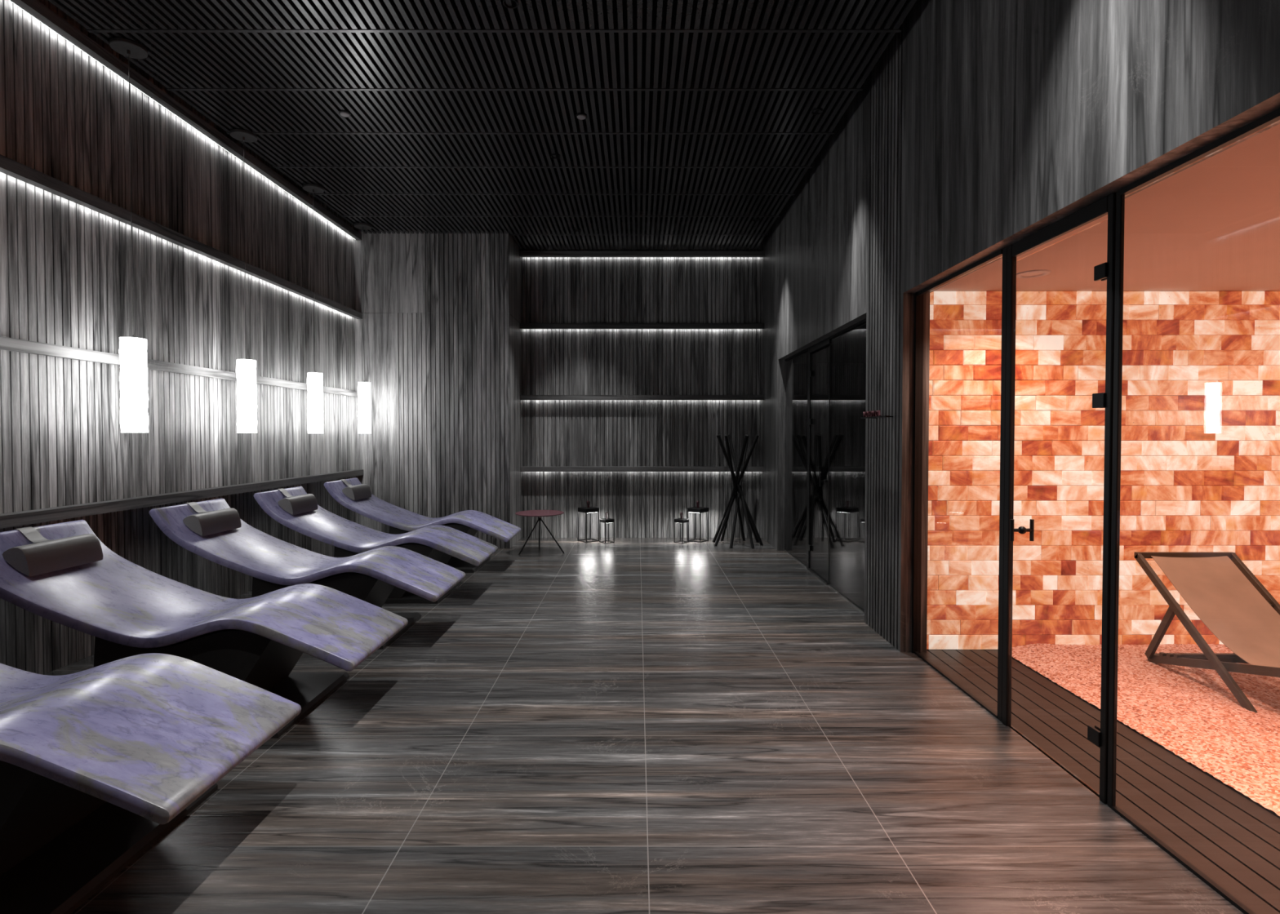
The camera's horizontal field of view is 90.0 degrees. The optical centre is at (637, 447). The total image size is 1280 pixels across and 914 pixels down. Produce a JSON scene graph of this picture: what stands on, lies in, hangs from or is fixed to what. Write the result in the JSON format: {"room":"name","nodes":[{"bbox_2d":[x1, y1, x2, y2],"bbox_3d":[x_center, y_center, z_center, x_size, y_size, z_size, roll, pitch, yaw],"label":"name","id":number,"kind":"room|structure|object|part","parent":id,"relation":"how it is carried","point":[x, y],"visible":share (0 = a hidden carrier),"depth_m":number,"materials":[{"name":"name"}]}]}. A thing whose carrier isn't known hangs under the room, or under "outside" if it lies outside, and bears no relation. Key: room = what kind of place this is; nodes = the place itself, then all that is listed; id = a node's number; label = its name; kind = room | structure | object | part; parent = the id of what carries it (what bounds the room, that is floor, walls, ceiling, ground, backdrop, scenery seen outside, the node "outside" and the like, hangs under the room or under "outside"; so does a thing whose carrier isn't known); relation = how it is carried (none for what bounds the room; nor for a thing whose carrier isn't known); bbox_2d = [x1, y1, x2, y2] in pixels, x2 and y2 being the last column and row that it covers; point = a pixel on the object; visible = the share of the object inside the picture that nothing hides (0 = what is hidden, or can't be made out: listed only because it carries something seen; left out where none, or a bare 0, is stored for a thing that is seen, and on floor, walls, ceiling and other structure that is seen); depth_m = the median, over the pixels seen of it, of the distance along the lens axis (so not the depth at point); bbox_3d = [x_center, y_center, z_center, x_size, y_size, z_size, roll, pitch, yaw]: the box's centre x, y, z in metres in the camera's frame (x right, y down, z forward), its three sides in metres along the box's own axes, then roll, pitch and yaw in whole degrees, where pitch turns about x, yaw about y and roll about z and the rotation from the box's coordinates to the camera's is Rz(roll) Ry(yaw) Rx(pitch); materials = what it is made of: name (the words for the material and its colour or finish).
{"room":"spa relaxation room","nodes":[
{"label":"spa relaxation room","id":0,"kind":"room"},
{"bbox_2d":[0,0,355,675],"bbox_3d":[-3.585,-0.787,3.115,0.250,4.250,9.460,0,1,0],"label":"wall","id":1,"kind":"structure","parent":0,"point":[66,275],"depth_m":4.49,"materials":[{"name":"wood"}]},
{"bbox_2d":[0,336,358,396],"bbox_3d":[-3.440,-0.556,3.120,0.050,0.066,9.460,0,1,0],"label":"trim","id":2,"kind":"structure","parent":1,"relation":"attached to","point":[7,344],"depth_m":4.21,"materials":[{"name":"wood"}]},
{"bbox_2d":[0,154,362,319],"bbox_3d":[-3.415,-1.508,3.101,0.100,0.068,9.460,0,1,0],"label":"led strip light","id":3,"kind":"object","parent":1,"relation":"attached to","point":[11,167],"depth_m":4.40,"materials":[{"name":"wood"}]},
{"bbox_2d":[0,469,363,528],"bbox_3d":[-3.415,0.403,3.139,0.100,0.066,9.460,0,1,0],"label":"trim","id":4,"kind":"structure","parent":1,"relation":"attached to","point":[50,514],"depth_m":4.40,"materials":[{"name":"wood"}]},
{"bbox_2d":[9,0,361,239],"bbox_3d":[-3.415,-2.466,3.082,0.100,0.068,9.460,0,1,0],"label":"led strip light","id":5,"kind":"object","parent":1,"relation":"attached to","point":[35,8],"depth_m":4.54,"materials":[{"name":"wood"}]},
{"bbox_2d":[353,225,521,548],"bbox_3d":[-2.640,-0.891,8.364,2.140,4.250,1.040,0,1,0],"label":"wall","id":6,"kind":"structure","parent":0,"point":[437,345],"depth_m":7.85,"materials":[{"name":"wood"}]},
{"bbox_2d":[48,0,916,248],"bbox_3d":[-0.950,-2.769,3.521,5.620,0.503,10.750,0,1,0],"label":"ceiling","id":7,"kind":"structure","parent":0,"point":[696,111],"depth_m":4.76,"materials":[{"name":"black metal"}]},
{"bbox_2d":[109,37,148,432],"bbox_3d":[-3.210,-1.310,4.065,0.192,2.434,0.192,0,1,0],"label":"pendant lamp","id":8,"kind":"object","parent":7,"relation":"hanging from","point":[133,379],"visible":1,"depth_m":4.03,"materials":[{"name":"metal"}]},
{"bbox_3d":[-3.211,-0.392,4.082,0.144,0.598,0.146,0,1,0],"label":"lamp shade","id":9,"kind":"part","parent":8,"relation":"part of","materials":[{"name":"white glass"}]},
{"bbox_2d":[229,128,257,433],"bbox_3d":[-3.210,-1.333,5.245,0.192,2.434,0.192,0,1,0],"label":"pendant lamp","id":10,"kind":"object","parent":7,"relation":"hanging from","point":[246,369],"visible":1,"depth_m":5.21,"materials":[{"name":"metal"}]},
{"bbox_3d":[-3.211,-0.416,5.262,0.144,0.598,0.146,0,1,0],"label":"lamp shade","id":11,"kind":"part","parent":10,"relation":"part of","materials":[{"name":"white glass"}]},
{"bbox_2d":[302,183,324,433],"bbox_3d":[-3.210,-1.356,6.364,0.192,2.434,0.192,0,1,0],"label":"pendant lamp","id":12,"kind":"object","parent":7,"relation":"hanging from","point":[314,380],"visible":1,"depth_m":6.33,"materials":[{"name":"metal"}]},
{"bbox_3d":[-3.211,-0.438,6.382,0.144,0.598,0.146,0,1,0],"label":"lamp shade","id":13,"kind":"part","parent":12,"relation":"part of","materials":[{"name":"white glass"}]},
{"bbox_2d":[338,110,351,116],"bbox_3d":[-2.230,-2.540,4.880,0.084,0.017,0.084,0,1,0],"label":"ceiling sensor","id":14,"kind":"object","parent":7,"relation":"attached to","point":[343,113],"visible":1,"depth_m":4.86,"materials":[{"name":"grey plastic"}]},
{"bbox_2d":[354,222,372,433],"bbox_3d":[-3.210,-1.379,7.514,0.192,2.434,0.192,0,1,0],"label":"pendant lamp","id":15,"kind":"object","parent":7,"relation":"hanging from","point":[364,415],"visible":1,"depth_m":7.48,"materials":[{"name":"metal"}]},
{"bbox_3d":[-3.211,-0.461,7.532,0.144,0.598,0.146,0,1,0],"label":"lamp shade","id":16,"kind":"part","parent":15,"relation":"part of","materials":[{"name":"white glass"}]},
{"bbox_2d":[502,0,518,8],"bbox_3d":[-0.720,-2.552,3.630,0.084,0.075,0.084,0,1,0],"label":"recessed light","id":17,"kind":"object","parent":7,"relation":"in","point":[514,5],"visible":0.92,"depth_m":3.66,"materials":[{"name":"black metal"}]},
{"bbox_2d":[551,146,559,159],"bbox_3d":[-0.720,-2.592,5.630,0.084,0.075,0.084,0,1,0],"label":"recessed light","id":18,"kind":"object","parent":7,"relation":"in","point":[556,149],"visible":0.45,"depth_m":5.60,"materials":[{"name":"black metal"}]},
{"bbox_2d":[576,112,586,119],"bbox_3d":[-0.430,-2.541,4.920,0.084,0.017,0.084,0,1,0],"label":"ceiling sensor","id":19,"kind":"object","parent":7,"relation":"attached to","point":[581,116],"visible":1,"depth_m":4.90,"materials":[{"name":"grey plastic"}]},
{"bbox_2d":[811,102,822,115],"bbox_3d":[1.360,-2.576,4.850,0.084,0.075,0.084,0,1,0],"label":"recessed light","id":20,"kind":"object","parent":7,"relation":"in","point":[815,113],"visible":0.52,"depth_m":4.84,"materials":[{"name":"black metal"}]},
{"bbox_2d":[43,537,1279,913],"bbox_3d":[0.595,1.389,3.603,8.710,0.120,10.750,0,1,0],"label":"floor","id":21,"kind":"structure","parent":0,"point":[625,726],"depth_m":2.60,"materials":[{"name":"wood"}]},
{"bbox_2d":[0,653,301,913],"bbox_3d":[-2.235,0.899,2.148,1.865,0.918,0.735,0,1,0],"label":"lounger","id":22,"kind":"object","parent":21,"relation":"on","point":[98,764],"visible":1,"depth_m":2.03,"materials":[{"name":"purple stone"}]},
{"bbox_2d":[0,520,408,738],"bbox_3d":[-2.235,0.876,3.303,1.865,0.918,0.735,0,1,0],"label":"lounger","id":23,"kind":"object","parent":21,"relation":"on","point":[130,609],"visible":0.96,"depth_m":3.14,"materials":[{"name":"purple stone"}]},
{"bbox_2d":[2,526,102,577],"bbox_3d":[-3.042,0.515,3.281,0.257,0.207,0.424,0,1,0],"label":"pillow","id":24,"kind":"object","parent":23,"relation":"on","point":[45,556],"visible":0.95,"depth_m":3.24,"materials":[{"name":"grey leather"}]},
{"bbox_2d":[149,498,465,649],"bbox_3d":[-2.235,0.851,4.523,1.865,0.918,0.735,0,1,0],"label":"lounger","id":25,"kind":"object","parent":21,"relation":"on","point":[273,564],"visible":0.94,"depth_m":4.31,"materials":[{"name":"purple stone"}]},
{"bbox_2d":[182,502,241,536],"bbox_3d":[-3.042,0.491,4.501,0.257,0.207,0.424,0,1,0],"label":"pillow","id":26,"kind":"object","parent":25,"relation":"on","point":[204,523],"visible":0.95,"depth_m":4.45,"materials":[{"name":"grey leather"}]},
{"bbox_2d":[253,486,497,604],"bbox_3d":[-2.235,0.829,5.653,1.865,0.918,0.735,0,1,0],"label":"lounger","id":27,"kind":"object","parent":21,"relation":"on","point":[348,538],"visible":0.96,"depth_m":5.42,"materials":[{"name":"purple stone"}]},
{"bbox_2d":[277,488,317,515],"bbox_3d":[-3.042,0.469,5.630,0.257,0.207,0.424,0,1,0],"label":"pillow","id":28,"kind":"object","parent":27,"relation":"on","point":[294,505],"visible":0.93,"depth_m":5.57,"materials":[{"name":"grey leather"}]},
{"bbox_2d":[324,477,520,573],"bbox_3d":[-2.235,0.805,6.832,1.865,0.918,0.735,0,1,0],"label":"lounger","id":29,"kind":"object","parent":21,"relation":"on","point":[401,521],"visible":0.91,"depth_m":6.61,"materials":[{"name":"purple stone"}]},
{"bbox_2d":[341,479,371,500],"bbox_3d":[-3.042,0.445,6.810,0.257,0.207,0.424,0,1,0],"label":"pillow","id":30,"kind":"object","parent":29,"relation":"on","point":[357,492],"visible":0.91,"depth_m":6.74,"materials":[{"name":"grey leather"}]},
{"bbox_2d":[515,510,564,555],"bbox_3d":[-1.156,1.018,7.642,0.597,0.473,0.578,0,1,0],"label":"side table","id":31,"kind":"object","parent":21,"relation":"on","point":[540,513],"visible":1,"depth_m":7.59,"materials":[{"name":"red paint"}]},
{"bbox_3d":[-1.278,1.058,7.540,0.282,0.395,0.019,-1,2,-41],"label":"leg","id":32,"kind":"part","parent":31,"relation":"part of","materials":[{"name":"black metal"}]},
{"bbox_3d":[-1.193,1.053,7.792,0.019,0.395,0.281,0,1,-10],"label":"leg","id":33,"kind":"part","parent":31,"relation":"part of","materials":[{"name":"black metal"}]},
{"bbox_3d":[-1.005,1.057,7.590,0.311,0.395,0.019,0,1,19],"label":"leg","id":34,"kind":"part","parent":31,"relation":"part of","materials":[{"name":"black metal"}]},
{"bbox_2d":[577,501,599,542],"bbox_3d":[-0.645,0.970,8.421,0.205,0.526,0.205,-1,1,-38],"label":"lantern","id":35,"kind":"object","parent":21,"relation":"on","point":[588,509],"visible":1,"depth_m":8.38,"materials":[{"name":"black metal"}]},
{"bbox_3d":[-0.645,0.822,8.418,0.205,0.055,0.205,-1,1,-38],"label":"lid","id":36,"kind":"part","parent":35,"relation":"part of","materials":[{"name":"black metal"}]},
{"bbox_2d":[599,512,614,543],"bbox_3d":[-0.395,1.040,8.302,0.142,0.390,0.142,-1,1,-36],"label":"lantern","id":37,"kind":"object","parent":21,"relation":"on","point":[606,520],"visible":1,"depth_m":8.29,"materials":[{"name":"black metal"}]},
{"bbox_3d":[-0.395,0.951,8.300,0.142,0.042,0.142,-1,1,-36],"label":"lid","id":38,"kind":"part","parent":37,"relation":"part of","materials":[{"name":"black metal"}]},
{"bbox_3d":[-0.395,1.104,8.304,0.142,0.263,0.142,-1,1,-36],"label":"frame","id":39,"kind":"part","parent":37,"relation":"part of","materials":[{"name":"black metal"}]},
{"bbox_2d":[674,512,688,543],"bbox_3d":[0.572,1.040,8.302,0.142,0.390,0.142,1,1,40],"label":"lantern","id":40,"kind":"object","parent":21,"relation":"on","point":[681,520],"visible":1,"depth_m":8.29,"materials":[{"name":"black metal"}]},
{"bbox_3d":[0.572,0.951,8.300,0.142,0.042,0.142,1,1,40],"label":"lid","id":41,"kind":"part","parent":40,"relation":"part of","materials":[{"name":"black metal"}]},
{"bbox_3d":[0.572,1.104,8.304,0.142,0.263,0.142,1,1,40],"label":"frame","id":42,"kind":"part","parent":40,"relation":"part of","materials":[{"name":"black metal"}]},
{"bbox_2d":[687,501,708,542],"bbox_3d":[0.795,0.970,8.421,0.205,0.526,0.205,1,1,37],"label":"lantern","id":43,"kind":"object","parent":21,"relation":"on","point":[697,509],"visible":0.98,"depth_m":8.38,"materials":[{"name":"black metal"}]},
{"bbox_3d":[0.795,0.822,8.418,0.205,0.055,0.205,1,1,37],"label":"lid","id":44,"kind":"part","parent":43,"relation":"part of","materials":[{"name":"black metal"}]},
{"bbox_2d":[712,435,763,548],"bbox_3d":[1.274,0.544,8.117,0.626,1.406,0.644,0,1,0],"label":"coat stand","id":45,"kind":"object","parent":21,"relation":"on","point":[736,480],"visible":1,"depth_m":8.07,"materials":[{"name":"black wood"}]},
{"bbox_2d":[1012,643,1279,816],"bbox_3d":[3.547,1.328,2.242,2.405,0.048,3.830,0,1,0],"label":"gravel","id":46,"kind":"object","parent":21,"relation":"on","point":[1191,713],"visible":0.77,"depth_m":3.25,"materials":[{"name":"gravel"}]},
{"bbox_2d":[1133,551,1279,713],"bbox_3d":[3.330,0.994,3.311,0.594,0.684,1.212,0,1,0],"label":"deck chair","id":47,"kind":"object","parent":46,"relation":"on","point":[1219,588],"visible":0.99,"depth_m":3.64,"materials":[{"name":"fabric"}]},
{"bbox_3d":[3.330,1.073,3.742,0.554,0.391,0.220,0,1,0],"label":"prop frame","id":48,"kind":"part","parent":47,"relation":"part of","materials":[{"name":"brown wood"}]},
{"bbox_3d":[3.330,1.134,3.284,0.518,0.340,1.151,0,1,0],"label":"seat frame","id":49,"kind":"part","parent":47,"relation":"part of","materials":[{"name":"brown wood"}]},
{"bbox_3d":[3.615,0.992,3.530,0.024,0.681,0.774,0,1,0],"label":"rail","id":50,"kind":"part","parent":47,"relation":"part of","materials":[{"name":"brown wood"}]},
{"bbox_2d":[520,222,866,537],"bbox_3d":[1.365,-0.899,8.759,5.870,4.250,0.250,0,1,0],"label":"wall","id":51,"kind":"structure","parent":0,"point":[554,290],"depth_m":8.64,"materials":[{"name":"wood"}]},
{"bbox_2d":[520,323,764,328],"bbox_3d":[0.062,-1.617,8.575,3.255,0.068,0.100,0,1,0],"label":"trim","id":52,"kind":"structure","parent":51,"relation":"attached to","point":[522,326],"depth_m":8.53,"materials":[{"name":"wood"}]},
{"bbox_2d":[520,395,764,399],"bbox_3d":[0.062,-0.665,8.594,3.255,0.066,0.100,0,1,0],"label":"trim","id":53,"kind":"structure","parent":51,"relation":"attached to","point":[522,397],"depth_m":8.54,"materials":[{"name":"wood"}]},
{"bbox_2d":[520,250,764,257],"bbox_3d":[0.062,-2.575,8.556,3.255,0.068,0.100,0,1,0],"label":"trim","id":54,"kind":"structure","parent":51,"relation":"attached to","point":[522,253],"depth_m":8.51,"materials":[{"name":"wood"}]},
{"bbox_2d":[520,466,764,471],"bbox_3d":[0.062,0.294,8.613,3.255,0.066,0.100,0,1,0],"label":"trim","id":55,"kind":"structure","parent":51,"relation":"attached to","point":[522,468],"depth_m":8.56,"materials":[{"name":"wood"}]},
{"bbox_2d":[762,0,1279,652],"bbox_3d":[1.775,-0.797,3.635,0.170,4.250,10.500,0,1,0],"label":"wall","id":56,"kind":"structure","parent":0,"point":[980,126],"depth_m":3.51,"materials":[{"name":"wood"}]},
{"bbox_2d":[784,348,808,568],"bbox_3d":[1.782,0.107,7.199,0.026,2.300,1.010,0,1,0],"label":"window","id":57,"kind":"structure","parent":56,"relation":"in","point":[806,350],"depth_m":7.13,"materials":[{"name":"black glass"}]},
{"bbox_2d":[806,337,831,585],"bbox_3d":[1.779,0.125,6.305,0.109,2.300,0.768,0,1,0],"label":"door","id":58,"kind":"structure","parent":56,"relation":"in","point":[811,374],"depth_m":6.57,"materials":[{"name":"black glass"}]},
{"bbox_3d":[1.780,0.117,6.666,0.016,2.300,0.045,0,1,0],"label":"frame post","id":59,"kind":"part","parent":58,"relation":"part of","materials":[{"name":"black metal"}]},
{"bbox_3d":[1.780,0.118,6.617,0.025,2.300,0.046,0,1,0],"label":"frame post","id":60,"kind":"part","parent":58,"relation":"part of","materials":[{"name":"black metal"}]},
{"bbox_2d":[828,318,866,613],"bbox_3d":[1.782,0.144,5.334,0.026,2.300,1.170,0,1,0],"label":"window","id":61,"kind":"structure","parent":56,"relation":"in","point":[863,322],"depth_m":5.39,"materials":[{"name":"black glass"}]},
{"bbox_2d":[860,410,893,418],"bbox_3d":[1.649,-0.225,4.381,0.084,0.048,0.460,0,1,0],"label":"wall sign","id":62,"kind":"object","parent":56,"relation":"attached to","point":[874,414],"visible":1,"depth_m":4.41,"materials":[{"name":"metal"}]},
{"bbox_2d":[911,249,1002,718],"bbox_3d":[1.786,0.178,3.615,0.047,2.300,0.959,0,1,0],"label":"window frame","id":63,"kind":"structure","parent":56,"relation":"in","point":[918,302],"depth_m":4.07,"materials":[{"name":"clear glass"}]},
{"bbox_2d":[997,190,1124,808],"bbox_3d":[1.779,0.195,2.751,0.109,2.300,0.766,0,1,0],"label":"door","id":64,"kind":"structure","parent":56,"relation":"in","point":[1113,205],"depth_m":2.43,"materials":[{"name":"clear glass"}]},
{"bbox_3d":[1.780,0.188,3.113,0.016,2.300,0.042,0,1,0],"label":"frame post","id":65,"kind":"part","parent":64,"relation":"part of","materials":[{"name":"black metal"}]},
{"bbox_3d":[1.780,0.189,3.067,0.025,2.300,0.040,0,1,0],"label":"frame post","id":66,"kind":"part","parent":64,"relation":"part of","materials":[{"name":"black metal"}]},
{"bbox_3d":[1.780,0.384,2.963,0.100,0.016,0.016,0,1,0],"label":"handle","id":67,"kind":"part","parent":64,"relation":"part of","materials":[{"name":"black metal"}]},
{"bbox_3d":[1.780,0.202,2.416,0.025,2.300,0.032,0,1,0],"label":"frame post","id":68,"kind":"part","parent":64,"relation":"part of","materials":[{"name":"black metal"}]},
{"bbox_3d":[1.780,0.203,2.382,0.016,2.300,0.027,0,1,0],"label":"frame post","id":69,"kind":"part","parent":64,"relation":"part of","materials":[{"name":"black metal"}]},
{"bbox_2d":[1111,107,1279,913],"bbox_3d":[1.782,0.242,0.387,0.026,2.300,3.964,0,1,0],"label":"window frame","id":70,"kind":"structure","parent":56,"relation":"in","point":[1273,117],"depth_m":2.03,"materials":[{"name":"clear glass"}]},
{"bbox_2d":[792,124,1279,363],"bbox_3d":[3.402,-1.053,3.530,3.095,0.115,10.700,0,1,0],"label":"ceiling","id":71,"kind":"structure","parent":0,"point":[1214,224],"depth_m":3.09,"materials":[{"name":"paint"}]},
{"bbox_2d":[1016,269,1051,278],"bbox_3d":[2.270,-0.993,3.681,0.184,0.010,0.184,0,1,0],"label":"recessed light","id":72,"kind":"object","parent":71,"relation":"in","point":[1031,273],"visible":0.96,"depth_m":3.67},
{"bbox_2d":[920,650,1279,913],"bbox_3d":[2.067,1.390,1.293,0.546,0.030,5.730,0,1,0],"label":"deck","id":73,"kind":"object","parent":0,"point":[1234,842],"visible":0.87,"depth_m":2.56,"materials":[{"name":"brown wood"}]},
{"bbox_2d":[926,290,1279,649],"bbox_3d":[3.380,0.154,4.194,3.140,2.325,0.120,0,1,0],"label":"wall","id":74,"kind":"structure","parent":0,"point":[1200,440],"depth_m":4.13,"materials":[{"name":"orange stone"}]}
]}

